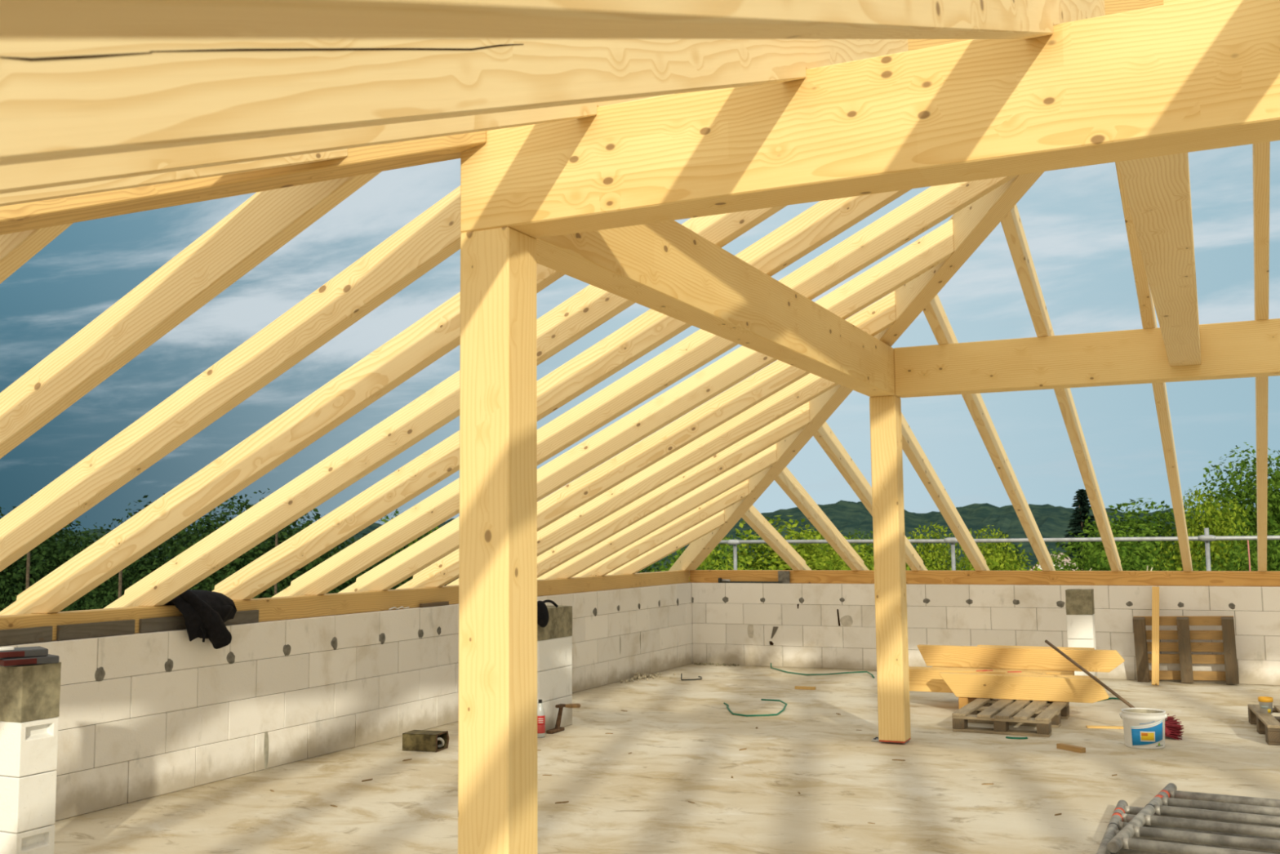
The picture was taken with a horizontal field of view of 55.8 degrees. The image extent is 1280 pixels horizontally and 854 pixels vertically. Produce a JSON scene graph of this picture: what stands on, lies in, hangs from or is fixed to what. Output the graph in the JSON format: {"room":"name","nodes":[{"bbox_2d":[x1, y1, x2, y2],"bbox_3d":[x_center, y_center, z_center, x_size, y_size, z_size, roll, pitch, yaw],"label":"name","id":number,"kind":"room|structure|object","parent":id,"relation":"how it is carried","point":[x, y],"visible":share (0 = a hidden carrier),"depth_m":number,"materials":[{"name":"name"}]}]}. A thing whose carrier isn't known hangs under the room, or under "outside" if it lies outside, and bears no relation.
{"room":"construction site","nodes":[
{"label":"construction site","id":0,"kind":"room"},
{"bbox_2d":[0,582,695,821],"bbox_3d":[-2.690,1.872,8.359,0.243,1.036,15.635,-3,-6,25],"label":"wall","id":1,"kind":"structure","parent":0,"point":[149,714],"depth_m":8.42,"materials":[{"name":"concrete"}]},
{"bbox_2d":[0,626,53,645],"bbox_3d":[-3.591,1.128,6.356,0.022,0.085,1.144,-3,-6,25],"label":"board","id":2,"kind":"object","parent":1,"relation":"on","point":[43,633],"visible":1,"depth_m":6.71,"materials":[{"name":"grey wood"}]},
{"bbox_2d":[0,604,182,640],"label":"wall plate","id":3,"kind":"object","parent":1,"relation":"on","point":[81,616],"depth_m":7.11,"materials":[{"name":"brown wood"}]},
{"bbox_2d":[0,222,73,284],"bbox_3d":[-3.332,0.163,4.419,3.468,1.917,0.080,-3,-6,25],"label":"rafter","id":4,"kind":"object","parent":3,"relation":"on","point":[16,249],"visible":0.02,"depth_m":3.81,"materials":[{"name":"brown wood"}]},
{"bbox_2d":[0,171,381,458],"bbox_3d":[-2.733,0.064,4.999,4.068,2.211,0.080,-3,-6,25],"label":"rafter","id":5,"kind":"object","parent":3,"relation":"on","point":[268,220],"visible":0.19,"depth_m":4.57,"materials":[{"name":"brown wood"}]},
{"bbox_2d":[165,589,236,648],"bbox_3d":[-2.883,1.243,7.860,0.420,0.397,0.511,-3,-6,25],"label":"jacket","id":6,"kind":"object","parent":3,"relation":"on","point":[205,613],"visible":0.91,"depth_m":7.74,"materials":[{"name":"black fabric"}]},
{"bbox_2d":[56,619,135,639],"bbox_3d":[-3.213,1.199,7.154,0.022,0.085,0.541,-3,-6,25],"label":"board","id":7,"kind":"object","parent":1,"relation":"on","point":[74,631],"visible":1,"depth_m":7.13,"materials":[{"name":"grey wood"}]},
{"bbox_2d":[138,609,258,632],"bbox_3d":[-2.859,1.265,7.900,0.022,0.085,1.017,-3,-6,25],"label":"board","id":8,"kind":"object","parent":1,"relation":"on","point":[168,623],"visible":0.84,"depth_m":7.68,"materials":[{"name":"grey wood"}]},
{"bbox_2d":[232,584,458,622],"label":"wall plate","id":9,"kind":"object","parent":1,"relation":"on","point":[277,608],"depth_m":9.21,"materials":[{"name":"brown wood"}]},
{"bbox_2d":[0,185,462,571],"bbox_3d":[-2.135,-0.035,5.579,4.668,2.505,0.080,-3,-6,25],"label":"rafter","id":10,"kind":"object","parent":9,"relation":"on","point":[433,236],"visible":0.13,"depth_m":5.39,"materials":[{"name":"brown wood"}]},
{"bbox_2d":[0,262,564,615],"bbox_3d":[-1.536,-0.135,6.159,5.269,2.799,0.080,-3,-6,25],"label":"rafter","id":11,"kind":"object","parent":9,"relation":"on","point":[437,333],"visible":0.4,"depth_m":6.32,"materials":[{"name":"brown wood"}]},
{"bbox_2d":[104,205,786,608],"bbox_3d":[-0.938,-0.234,6.739,5.869,3.093,0.080,-3,-6,25],"label":"rafter","id":12,"kind":"object","parent":9,"relation":"on","point":[591,307],"visible":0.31,"depth_m":6.98,"materials":[{"name":"brown wood"}]},
{"bbox_2d":[537,569,689,595],"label":"wall plate","id":13,"kind":"object","parent":1,"relation":"on","point":[545,587],"depth_m":13.24,"materials":[{"name":"brown wood"}]},
{"bbox_2d":[212,189,911,599],"bbox_3d":[-0.401,-0.296,7.346,6.332,3.320,0.080,-3,-6,25],"label":"rafter","id":14,"kind":"object","parent":13,"relation":"on","point":[824,220],"visible":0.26,"depth_m":7.34,"materials":[{"name":"brown wood"}]},
{"bbox_2d":[446,373,838,585],"bbox_3d":[-0.118,0.566,10.554,4.037,2.196,0.080,-3,-6,25],"label":"rafter","id":15,"kind":"object","parent":13,"relation":"on","point":[809,387],"visible":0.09,"depth_m":10.31,"materials":[{"name":"brown wood"}]},
{"bbox_2d":[271,174,1017,597],"bbox_3d":[-0.330,-0.081,8.148,5.758,3.039,0.080,-3,-6,25],"label":"rafter","id":16,"kind":"object","parent":13,"relation":"on","point":[934,205],"visible":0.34,"depth_m":7.93,"materials":[{"name":"brown wood"}]},
{"bbox_2d":[395,290,895,589],"bbox_3d":[-0.189,0.350,9.752,4.611,2.477,0.080,-3,-6,25],"label":"rafter","id":17,"kind":"object","parent":13,"relation":"on","point":[879,316],"visible":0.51,"depth_m":9.54,"materials":[{"name":"brown wood"}]},
{"bbox_2d":[338,219,953,592],"bbox_3d":[-0.260,0.135,8.950,5.185,2.758,0.080,-3,-6,25],"label":"rafter","id":18,"kind":"object","parent":13,"relation":"on","point":[936,246],"visible":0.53,"depth_m":8.70,"materials":[{"name":"brown wood"}]},
{"bbox_2d":[537,443,776,579],"bbox_3d":[0.023,0.997,12.159,2.890,1.634,0.080,-3,-6,25],"label":"rafter","id":19,"kind":"object","parent":13,"relation":"on","point":[766,458],"visible":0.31,"depth_m":12.01,"materials":[{"name":"brown wood"}]},
{"bbox_2d":[572,479,748,577],"bbox_3d":[0.093,1.212,12.961,2.317,1.353,0.080,-3,-6,25],"label":"rafter","id":20,"kind":"object","parent":13,"relation":"on","point":[739,492],"visible":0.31,"depth_m":12.83,"materials":[{"name":"brown wood"}]},
{"bbox_2d":[606,510,724,574],"bbox_3d":[0.164,1.427,13.763,1.743,1.072,0.080,-3,-6,25],"label":"rafter","id":21,"kind":"object","parent":13,"relation":"on","point":[712,523],"visible":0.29,"depth_m":13.63,"materials":[{"name":"brown wood"}]},
{"bbox_2d":[537,401,809,577],"bbox_3d":[-0.048,0.781,11.356,3.464,1.915,0.080,-3,-6,25],"label":"rafter","id":22,"kind":"object","parent":13,"relation":"on","point":[797,419],"visible":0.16,"depth_m":11.15,"materials":[{"name":"brown wood"}]},
{"bbox_2d":[52,662,1279,853],"bbox_3d":[4.481,2.078,4.789,16.260,0.250,15.960,-3,-6,25],"label":"floor","id":23,"kind":"structure","parent":0,"point":[684,743],"depth_m":7.66,"materials":[{"name":"concrete"}]},
{"bbox_2d":[0,662,61,853],"bbox_3d":[-2.883,1.601,5.624,0.246,0.991,0.211,-3,-6,25],"label":"pillar","id":24,"kind":"structure","parent":23,"relation":"on","point":[29,695],"depth_m":5.55,"materials":[{"name":"white concrete"}]},
{"bbox_2d":[0,653,59,666],"bbox_3d":[-2.885,1.091,5.667,0.242,0.034,0.204,5,-8,-45],"label":"case","id":25,"kind":"object","parent":24,"relation":"on","point":[50,659],"visible":0.83,"depth_m":5.59,"materials":[{"name":"plastic"}]},
{"bbox_2d":[0,645,48,658],"bbox_3d":[-2.912,1.049,5.661,0.222,0.047,0.194,3,-7,-37],"label":"case","id":26,"kind":"object","parent":25,"relation":"on","point":[6,651],"visible":1,"depth_m":5.60,"materials":[{"name":"white"}]},
{"bbox_2d":[402,729,448,751],"bbox_3d":[-1.603,2.346,9.048,0.282,0.129,0.211,-2,-6,17],"label":"tin box","id":27,"kind":"object","parent":23,"relation":"on","point":[426,740],"visible":1,"depth_m":8.97,"materials":[{"name":"metal"}]},
{"bbox_2d":[457,226,537,853],"bbox_3d":[-0.490,0.625,4.187,0.200,2.625,0.200,-3,-6,25],"label":"timber post","id":28,"kind":"object","parent":23,"relation":"on","point":[497,727],"visible":1,"depth_m":4.13,"materials":[{"name":"brown wood"}]},
{"bbox_2d":[537,698,545,737],"bbox_3d":[-0.788,2.301,9.551,0.077,0.292,0.077,-3,-6,25],"label":"bottle","id":29,"kind":"object","parent":23,"relation":"on","point":[540,712],"visible":0.87,"depth_m":9.52,"materials":[{"name":"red plastic"}]},
{"bbox_2d":[537,604,572,732],"bbox_3d":[-0.801,1.992,10.018,0.247,0.991,0.567,-3,-6,25],"label":"pillar","id":30,"kind":"structure","parent":23,"relation":"on","point":[554,640],"depth_m":9.97,"materials":[{"name":"white concrete"}]},
{"bbox_2d":[537,599,558,626],"bbox_3d":[-0.746,1.516,9.847,0.100,0.218,0.389,-3,-6,25],"label":"cap","id":31,"kind":"object","parent":30,"relation":"hanging from","point":[542,610],"visible":0.88,"depth_m":9.71,"materials":[{"name":"fabric"}]},
{"bbox_2d":[546,703,580,733],"bbox_3d":[-0.625,2.374,9.916,0.067,0.212,0.467,-3,-6,25],"label":"tool","id":32,"kind":"object","parent":23,"relation":"on","point":[557,728],"visible":1,"depth_m":9.83,"materials":[{"name":"wood"}]},
{"bbox_2d":[619,671,675,682],"bbox_3d":[0.126,2.768,13.451,0.381,0.077,0.910,-3,-6,25],"label":"rubble heap","id":33,"kind":"object","parent":23,"relation":"on","point":[637,675],"visible":1,"depth_m":13.46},
{"bbox_2d":[723,698,786,716],"bbox_3d":[1.075,2.542,10.980,0.562,0.044,0.880,0,-5,-3],"label":"strap","id":34,"kind":"object","parent":23,"relation":"on","point":[771,700],"visible":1,"depth_m":10.68,"materials":[{"name":"teal"}]},
{"bbox_2d":[869,395,911,743],"bbox_3d":[1.885,1.079,9.282,0.270,2.625,0.200,-3,-6,25],"label":"timber post","id":35,"kind":"object","parent":23,"relation":"on","point":[885,411],"visible":1,"depth_m":9.18,"materials":[{"name":"brown wood"}]},
{"bbox_2d":[958,697,977,708],"bbox_3d":[3.027,2.474,10.993,0.080,0.144,0.940,-3,-6,25],"label":"bearer","id":36,"kind":"object","parent":23,"relation":"on","point":[962,701],"visible":0.24,"depth_m":10.58,"materials":[{"name":"brown wood"}]},
{"bbox_2d":[908,667,1046,693],"bbox_3d":[2.975,2.283,10.857,1.290,0.206,0.100,-3,-6,25],"label":"cut timber","id":37,"kind":"object","parent":36,"relation":"on","point":[921,679],"visible":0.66,"depth_m":10.95,"materials":[{"name":"brown wood"}]},
{"bbox_2d":[908,666,1061,674],"bbox_3d":[3.081,2.292,10.928,1.380,0.200,0.100,-3,-6,25],"label":"cut timber","id":38,"kind":"object","parent":36,"relation":"on","point":[1046,672],"visible":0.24,"depth_m":10.88,"materials":[{"name":"brown wood"}]},
{"bbox_2d":[951,697,1069,737],"bbox_3d":[3.083,2.379,9.986,0.740,0.144,1.176,-3,-6,27],"label":"pallet","id":39,"kind":"object","parent":23,"relation":"on","point":[980,710],"visible":0.92,"depth_m":9.66,"materials":[{"name":"brown wood"}]},
{"bbox_2d":[938,671,1109,702],"bbox_3d":[3.288,2.242,10.409,1.397,0.200,0.095,-3,-6,25],"label":"cut timber","id":40,"kind":"object","parent":39,"relation":"on","point":[1011,686],"visible":0.91,"depth_m":10.35,"materials":[{"name":"brown wood"}]},
{"bbox_2d":[1056,742,1085,752],"bbox_3d":[3.110,2.316,8.725,0.050,0.035,0.230,2,-6,-27],"label":"wood offcut","id":41,"kind":"object","parent":23,"relation":"on","point":[1059,745],"visible":1,"depth_m":8.70,"materials":[{"name":"brown wood"}]},
{"bbox_2d":[1065,588,1097,677],"bbox_3d":[4.531,2.164,12.409,0.256,0.991,0.255,-3,-6,25],"label":"pillar","id":42,"kind":"structure","parent":23,"relation":"on","point":[1080,609],"depth_m":12.32,"materials":[{"name":"white concrete"}]},
{"bbox_2d":[1044,640,1183,739],"bbox_3d":[3.849,2.087,9.738,0.309,0.662,1.300,2,-6,-24],"label":"broom","id":43,"kind":"object","parent":23,"relation":"on","point":[1173,729],"visible":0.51,"depth_m":9.51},
{"bbox_2d":[1119,707,1167,748],"bbox_3d":[3.703,2.212,8.881,0.326,0.256,0.316,-3,-6,25],"label":"bucket","id":44,"kind":"object","parent":23,"relation":"on","point":[1143,727],"visible":1,"depth_m":8.76,"materials":[{"name":"plastic"}]},
{"bbox_2d":[1151,586,1159,685],"bbox_3d":[5.379,2.170,12.613,0.071,0.991,0.465,-4,-6,29],"label":"plank","id":45,"kind":"object","parent":23,"relation":"on","point":[1155,589],"visible":1,"depth_m":12.60,"materials":[{"name":"brown wood"}]},
{"bbox_2d":[1132,615,1238,684],"bbox_3d":[5.683,2.319,12.607,0.974,0.708,0.240,-3,-6,25],"label":"pallet","id":46,"kind":"object","parent":23,"relation":"on","point":[1184,658],"visible":1,"depth_m":12.57,"materials":[{"name":"brown wood"}]},
{"bbox_2d":[1096,800,1279,853],"bbox_3d":[3.271,2.016,5.662,2.073,0.058,1.631,-3,-6,25],"label":"frame","id":47,"kind":"object","parent":23,"relation":"on","point":[1123,813],"visible":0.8,"depth_m":6.09,"materials":[{"name":"grey metal"}]},
{"bbox_2d":[1106,782,1279,853],"bbox_3d":[3.516,1.974,5.832,2.138,0.058,1.586,-4,-6,30],"label":"prop","id":48,"kind":"object","parent":47,"relation":"on","point":[1169,801],"visible":1,"depth_m":6.08,"materials":[{"name":"grey metal"}]},
{"bbox_2d":[1247,703,1279,745],"bbox_3d":[5.161,2.295,9.298,0.740,0.144,1.176,-3,-6,20],"label":"pallet","id":49,"kind":"object","parent":23,"relation":"on","point":[1268,724],"visible":0.95,"depth_m":9.30,"materials":[{"name":"brown wood"}]},
{"bbox_2d":[1257,696,1273,713],"bbox_3d":[4.910,2.181,9.483,0.106,0.121,0.106,-3,-6,25],"label":"paint pot","id":50,"kind":"object","parent":49,"relation":"on","point":[1265,703],"visible":1,"depth_m":9.45,"materials":[{"name":"plastic"}]},
{"bbox_3d":[3.720,2.448,10.788,0.080,0.144,0.720,-3,-6,25],"label":"bearer","id":51,"kind":"object","parent":23,"relation":"on","visible":0},
{"bbox_2d":[932,666,1074,675],"bbox_3d":[3.356,2.323,11.194,1.250,0.184,0.180,-3,-6,25],"label":"cut timber","id":52,"kind":"object","parent":51,"relation":"on","point":[1064,673],"visible":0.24,"depth_m":11.04,"materials":[{"name":"brown wood"}]},
{"bbox_2d":[916,644,1124,671],"bbox_3d":[3.473,2.124,11.112,1.827,0.190,0.100,-3,-6,25],"label":"cut timber","id":53,"kind":"object","parent":52,"relation":"on","point":[949,655],"visible":1,"depth_m":11.06,"materials":[{"name":"brown wood"}]},
{"bbox_2d":[977,644,1094,648],"bbox_3d":[3.644,2.123,11.148,1.030,0.195,0.090,-3,-6,25],"label":"cut timber","id":54,"kind":"object","parent":52,"relation":"on","point":[977,645],"visible":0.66,"depth_m":11.13,"materials":[{"name":"brown wood"}]},
{"bbox_2d":[535,220,900,397],"bbox_3d":[0.741,-0.630,6.956,0.200,0.367,5.638,-3,-6,25],"label":"beam","id":55,"kind":"structure","parent":0,"point":[667,268],"depth_m":6.04,"materials":[{"name":"brown wood"}]},
{"bbox_2d":[460,0,1279,238],"bbox_3d":[4.559,-1.135,1.951,11.400,0.367,0.200,-3,-6,25],"label":"beam","id":56,"kind":"structure","parent":0,"point":[1189,76],"depth_m":3.62,"materials":[{"name":"brown wood"}]},
{"bbox_2d":[0,95,659,194],"bbox_3d":[-1.186,-0.441,1.860,0.080,2.450,5.844,-3,-6,25],"label":"rafter","id":57,"kind":"object","parent":56,"relation":"on","point":[20,177],"visible":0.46,"depth_m":2.56,"materials":[{"name":"brown wood"}]},
{"bbox_2d":[0,39,908,165],"bbox_3d":[-0.329,-0.616,1.988,0.081,2.807,6.779,-3,-6,25],"label":"rafter","id":58,"kind":"object","parent":56,"relation":"on","point":[60,99],"visible":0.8,"depth_m":1.65,"materials":[{"name":"brown wood"}]},
{"bbox_2d":[1117,152,1200,366],"bbox_3d":[2.629,-0.775,5.964,0.200,0.260,5.438,-3,-6,25],"label":"tie beam","id":59,"kind":"structure","parent":56,"relation":"attached to","point":[1157,188],"depth_m":4.85,"materials":[{"name":"brown wood"}]},
{"bbox_2d":[691,582,1279,685],"bbox_3d":[7.706,2.090,11.960,15.506,0.999,0.244,-3,-6,25],"label":"wall","id":60,"kind":"structure","parent":0,"point":[780,624],"depth_m":13.77,"materials":[{"name":"concrete"}]},
{"bbox_2d":[689,569,1279,586],"bbox_3d":[7.692,1.518,12.054,15.560,0.155,0.140,-3,-6,25],"label":"wall plate","id":61,"kind":"object","parent":60,"relation":"on","point":[1193,578],"visible":0.95,"depth_m":13.57,"materials":[{"name":"brown wood"}]},
{"bbox_2d":[742,505,811,570],"bbox_3d":[1.632,1.380,14.189,0.078,1.074,2.407,-3,-6,26],"label":"rafter","id":62,"kind":"object","parent":61,"relation":"on","point":[753,517],"visible":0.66,"depth_m":13.97,"materials":[{"name":"brown wood"}]},
{"bbox_2d":[774,466,868,570],"bbox_3d":[2.079,1.132,13.466,0.078,1.425,3.368,-3,-6,26],"label":"rafter","id":63,"kind":"object","parent":61,"relation":"on","point":[785,479],"visible":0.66,"depth_m":13.14,"materials":[{"name":"brown wood"}]},
{"bbox_2d":[668,171,1044,577],"bbox_3d":[1.482,-0.001,11.081,0.140,3.384,10.714,1,-5,-11],"label":"rafter","id":64,"kind":"object","parent":61,"relation":"on","point":[974,223],"visible":0.27,"depth_m":8.76,"materials":[{"name":"brown wood"}]},
{"bbox_2d":[813,421,928,570],"bbox_3d":[2.517,0.889,12.758,0.078,1.768,4.309,-3,-6,26],"label":"rafter","id":65,"kind":"object","parent":61,"relation":"on","point":[824,436],"visible":0.61,"depth_m":11.83,"materials":[{"name":"brown wood"}]},
{"bbox_2d":[901,412,990,570],"bbox_3d":[2.961,0.642,12.040,0.078,2.116,5.263,-3,-6,26],"label":"rafter","id":66,"kind":"object","parent":61,"relation":"on","point":[911,446],"visible":0.57,"depth_m":12.03,"materials":[{"name":"brown wood"}]},
{"bbox_2d":[922,294,1055,570],"bbox_3d":[3.411,0.393,11.313,0.078,2.469,6.230,-3,-6,26],"label":"rafter","id":67,"kind":"object","parent":61,"relation":"on","point":[935,313],"visible":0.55,"depth_m":10.84,"materials":[{"name":"brown wood"}]},
{"bbox_2d":[1000,204,1122,570],"bbox_3d":[3.850,0.149,10.603,0.078,2.814,7.173,-3,-6,26],"label":"rafter","id":68,"kind":"object","parent":61,"relation":"on","point":[1011,224],"visible":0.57,"depth_m":9.65,"materials":[{"name":"brown wood"}]},
{"bbox_2d":[1115,161,1192,571],"bbox_3d":[4.288,-0.094,9.894,0.078,3.158,8.116,-3,-6,26],"label":"rafter","id":69,"kind":"object","parent":61,"relation":"on","point":[1146,304],"visible":0.49,"depth_m":9.55,"materials":[{"name":"brown wood"}]},
{"bbox_2d":[1252,142,1270,571],"bbox_3d":[4.865,-0.197,9.460,0.078,3.271,8.421,-3,-6,26],"label":"rafter","id":70,"kind":"object","parent":61,"relation":"on","point":[1260,151],"visible":0.53,"depth_m":7.99,"materials":[{"name":"brown wood"}]},
{"bbox_2d":[893,318,1279,397],"bbox_3d":[7.057,-0.688,6.989,11.199,0.367,0.200,-3,-6,25],"label":"beam","id":71,"kind":"structure","parent":0,"point":[1244,348],"depth_m":8.71,"materials":[{"name":"brown wood"}]},
{"bbox_3d":[1.014,0.264,-2.044,15.560,0.155,0.140,-3,-6,25],"label":"wall plate","id":72,"kind":"object","parent":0,"visible":0},
{"bbox_2d":[0,148,347,206],"bbox_3d":[-2.043,-0.265,1.731,0.080,2.092,4.908,-3,-6,25],"label":"rafter","id":73,"kind":"object","parent":72,"relation":"on","point":[47,193],"visible":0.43,"depth_m":3.27,"materials":[{"name":"brown wood"}]},
{"bbox_2d":[0,0,1105,39],"bbox_3d":[0.530,-0.792,2.118,0.080,3.165,7.716,-3,-6,25],"label":"rafter","id":74,"kind":"object","parent":72,"relation":"on","point":[19,19],"visible":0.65,"depth_m":0.75,"materials":[{"name":"brown wood"}]},
{"bbox_2d":[0,0,1163,235],"bbox_3d":[-2.106,-0.666,3.507,10.409,3.404,0.180,2,-6,-27],"label":"rafter","id":75,"kind":"object","parent":72,"relation":"on","point":[359,161],"visible":0.28,"depth_m":3.91,"materials":[{"name":"brown wood"}]},
{"label":"outside","id":76,"kind":"structure","parent":0,"visible":0},
{"bbox_3d":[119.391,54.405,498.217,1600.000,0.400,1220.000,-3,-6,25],"label":"ground","id":77,"kind":"structure","parent":76,"visible":0},
{"bbox_2d":[0,494,118,611],"bbox_3d":[-23.372,7.658,44.102,8.496,10.901,8.447,3,-6,-30],"label":"leafy tree","id":78,"kind":"object","parent":77,"relation":"on","point":[11,588],"visible":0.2,"depth_m":43.99,"materials":[{"name":"green plant"}]},
{"bbox_2d":[60,583,118,611],"bbox_3d":[-17.459,9.337,37.645,6.429,9.065,5.647,3,-6,-32],"label":"bush","id":79,"kind":"object","parent":77,"relation":"on","point":[94,601],"visible":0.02,"depth_m":38.42,"materials":[{"name":"green plant"}]},
{"bbox_2d":[50,522,133,606],"bbox_3d":[-25.970,9.348,55.962,6.552,9.790,6.590,2,-6,-28],"label":"leafy tree","id":80,"kind":"object","parent":77,"relation":"on","point":[101,527],"visible":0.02,"depth_m":55.60,"materials":[{"name":"green plant"}]},
{"bbox_2d":[83,551,166,606],"bbox_3d":[-22.640,9.642,52.880,8.358,8.573,6.828,3,-7,-37],"label":"leafy tree","id":81,"kind":"object","parent":77,"relation":"on","point":[101,595],"visible":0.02,"depth_m":52.01,"materials":[{"name":"green plant"}]},
{"bbox_2d":[83,493,253,607],"bbox_3d":[-19.066,8.281,51.194,8.494,10.898,8.444,-1,-5,7],"label":"leafy tree","id":82,"kind":"object","parent":77,"relation":"on","point":[138,566],"visible":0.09,"depth_m":50.43,"materials":[{"name":"green plant"}]},
{"bbox_2d":[105,488,368,601],"bbox_3d":[-13.703,7.449,43.250,8.941,10.973,8.889,-5,-7,41],"label":"leafy tree","id":83,"kind":"object","parent":77,"relation":"on","point":[233,566],"visible":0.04,"depth_m":42.54,"materials":[{"name":"green plant"}]},
{"bbox_2d":[322,533,456,590],"bbox_3d":[-11.842,8.989,50.089,7.285,9.148,8.919,-4,-6,29],"label":"leafy tree","id":84,"kind":"object","parent":77,"relation":"on","point":[352,539],"visible":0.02,"depth_m":49.75,"materials":[{"name":"green plant"}]},
{"bbox_2d":[365,509,448,584],"bbox_3d":[-11.141,9.134,58.244,5.716,10.367,6.997,4,-7,-37],"label":"leafy tree","id":85,"kind":"object","parent":77,"relation":"on","point":[396,511],"visible":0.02,"depth_m":58.34,"materials":[{"name":"green plant"}]},
{"bbox_2d":[4,500,1245,586],"bbox_3d":[3.876,25.122,287.961,580.918,20.982,347.463,-3,-6,25],"label":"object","id":86,"kind":"structure","parent":77,"relation":"on","point":[1052,522],"depth_m":341.54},
{"bbox_2d":[639,546,740,572],"bbox_3d":[1.620,8.512,43.322,6.307,8.579,7.721,-1,-5,4],"label":"leafy tree","id":87,"kind":"object","parent":77,"relation":"on","point":[664,569],"visible":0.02,"depth_m":43.58,"materials":[{"name":"green plant"}]},
{"bbox_2d":[666,533,778,569],"bbox_3d":[3.682,8.844,49.334,7.166,8.999,8.773,0,-5,-1],"label":"leafy tree","id":88,"kind":"object","parent":77,"relation":"on","point":[726,546],"visible":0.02,"depth_m":48.60,"materials":[{"name":"green plant"}]},
{"bbox_2d":[688,543,780,577],"bbox_3d":[2.871,7.941,38.395,6.527,9.289,6.182,2,-6,-29],"label":"bush","id":89,"kind":"object","parent":77,"relation":"on","point":[741,559],"visible":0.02,"depth_m":38.41,"materials":[{"name":"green plant"}]},
{"bbox_2d":[706,515,874,569],"bbox_3d":[6.276,8.431,48.915,9.815,9.694,8.018,3,-6,-31],"label":"leafy tree","id":90,"kind":"object","parent":77,"relation":"on","point":[783,565],"visible":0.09,"depth_m":48.46,"materials":[{"name":"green plant"}]},
{"bbox_2d":[753,528,873,569],"bbox_3d":[8.256,9.022,52.613,8.939,9.168,7.302,1,-6,-15],"label":"leafy tree","id":91,"kind":"object","parent":77,"relation":"on","point":[867,548],"visible":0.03,"depth_m":53.03,"materials":[{"name":"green plant"}]},
{"bbox_2d":[805,530,909,570],"bbox_3d":[7.022,7.859,37.855,6.516,9.273,6.171,1,-6,-15],"label":"bush","id":92,"kind":"object","parent":77,"relation":"on","point":[830,562],"visible":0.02,"depth_m":37.94,"materials":[{"name":"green plant"}]},
{"bbox_2d":[848,528,873,565],"bbox_3d":[11.006,9.495,58.277,3.392,9.229,4.153,3,-6,-34],"label":"leafy tree","id":93,"kind":"object","parent":77,"relation":"on","point":[870,552],"visible":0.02,"depth_m":58.73,"materials":[{"name":"green plant"}]},
{"bbox_2d":[905,521,973,570],"bbox_3d":[13.373,9.119,55.894,5.337,9.489,4.360,3,-6,-32],"label":"leafy tree","id":94,"kind":"object","parent":77,"relation":"on","point":[931,555],"visible":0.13,"depth_m":55.73,"materials":[{"name":"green plant"}]},
{"bbox_2d":[925,529,1042,570],"bbox_3d":[10.481,7.763,36.986,6.488,9.233,6.144,0,-5,-1],"label":"bush","id":95,"kind":"object","parent":77,"relation":"on","point":[997,553],"visible":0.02,"depth_m":37.20,"materials":[{"name":"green plant"}]},
{"bbox_2d":[689,528,1279,570],"bbox_3d":[6.092,5.548,13.418,14.000,8.815,0.110,-3,-6,25],"label":"rail","id":96,"kind":"object","parent":77,"relation":"on","point":[1206,537],"visible":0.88,"depth_m":14.44,"materials":[{"name":"metal"}]},
{"bbox_2d":[950,524,1033,570],"bbox_3d":[16.789,9.278,56.952,4.744,9.302,3.875,3,-6,-31],"label":"leafy tree","id":97,"kind":"object","parent":77,"relation":"on","point":[984,529],"visible":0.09,"depth_m":56.95,"materials":[{"name":"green plant"}]},
{"bbox_2d":[1059,488,1097,565],"bbox_3d":[29.117,9.966,79.196,6.769,11.825,6.954,-4,-6,31],"label":"spruce tree","id":98,"kind":"object","parent":77,"relation":"on","point":[1082,504],"visible":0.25,"depth_m":79.47,"materials":[{"name":"green plant"}]},
{"bbox_2d":[1040,522,1181,570],"bbox_3d":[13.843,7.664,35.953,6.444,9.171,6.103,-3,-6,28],"label":"bush","id":99,"kind":"object","parent":77,"relation":"on","point":[1103,563],"visible":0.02,"depth_m":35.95,"materials":[{"name":"green plant"}]},
{"bbox_2d":[1045,497,1204,570],"bbox_3d":[25.597,8.848,60.192,10.331,10.596,8.439,2,-6,-27],"label":"leafy tree","id":100,"kind":"object","parent":77,"relation":"on","point":[1168,517],"visible":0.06,"depth_m":60.11,"materials":[{"name":"green plant"}]},
{"bbox_2d":[1148,485,1256,570],"bbox_3d":[21.363,7.438,44.611,4.922,10.585,4.020,-3,-6,24],"label":"leafy tree","id":101,"kind":"object","parent":77,"relation":"on","point":[1215,531],"visible":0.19,"depth_m":44.79,"materials":[{"name":"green plant"}]},
{"bbox_2d":[1160,442,1279,570],"bbox_3d":[28.212,7.058,54.275,9.161,13.005,9.215,-4,-7,35],"label":"leafy tree","id":102,"kind":"object","parent":77,"relation":"on","point":[1248,491],"visible":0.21,"depth_m":53.76,"materials":[{"name":"green plant"}]},
{"bbox_2d":[1166,528,1279,570],"bbox_3d":[16.810,7.496,34.550,6.456,9.187,6.114,2,-6,-23],"label":"bush","id":103,"kind":"object","parent":77,"relation":"on","point":[1240,563],"visible":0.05,"depth_m":35.09,"materials":[{"name":"green plant"}]},
{"bbox_2d":[1224,526,1279,570],"bbox_3d":[21.439,7.767,40.225,4.464,9.108,5.465,-3,-6,21],"label":"leafy tree","id":104,"kind":"object","parent":77,"relation":"on","point":[1270,560],"visible":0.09,"depth_m":40.34,"materials":[{"name":"green plant"}]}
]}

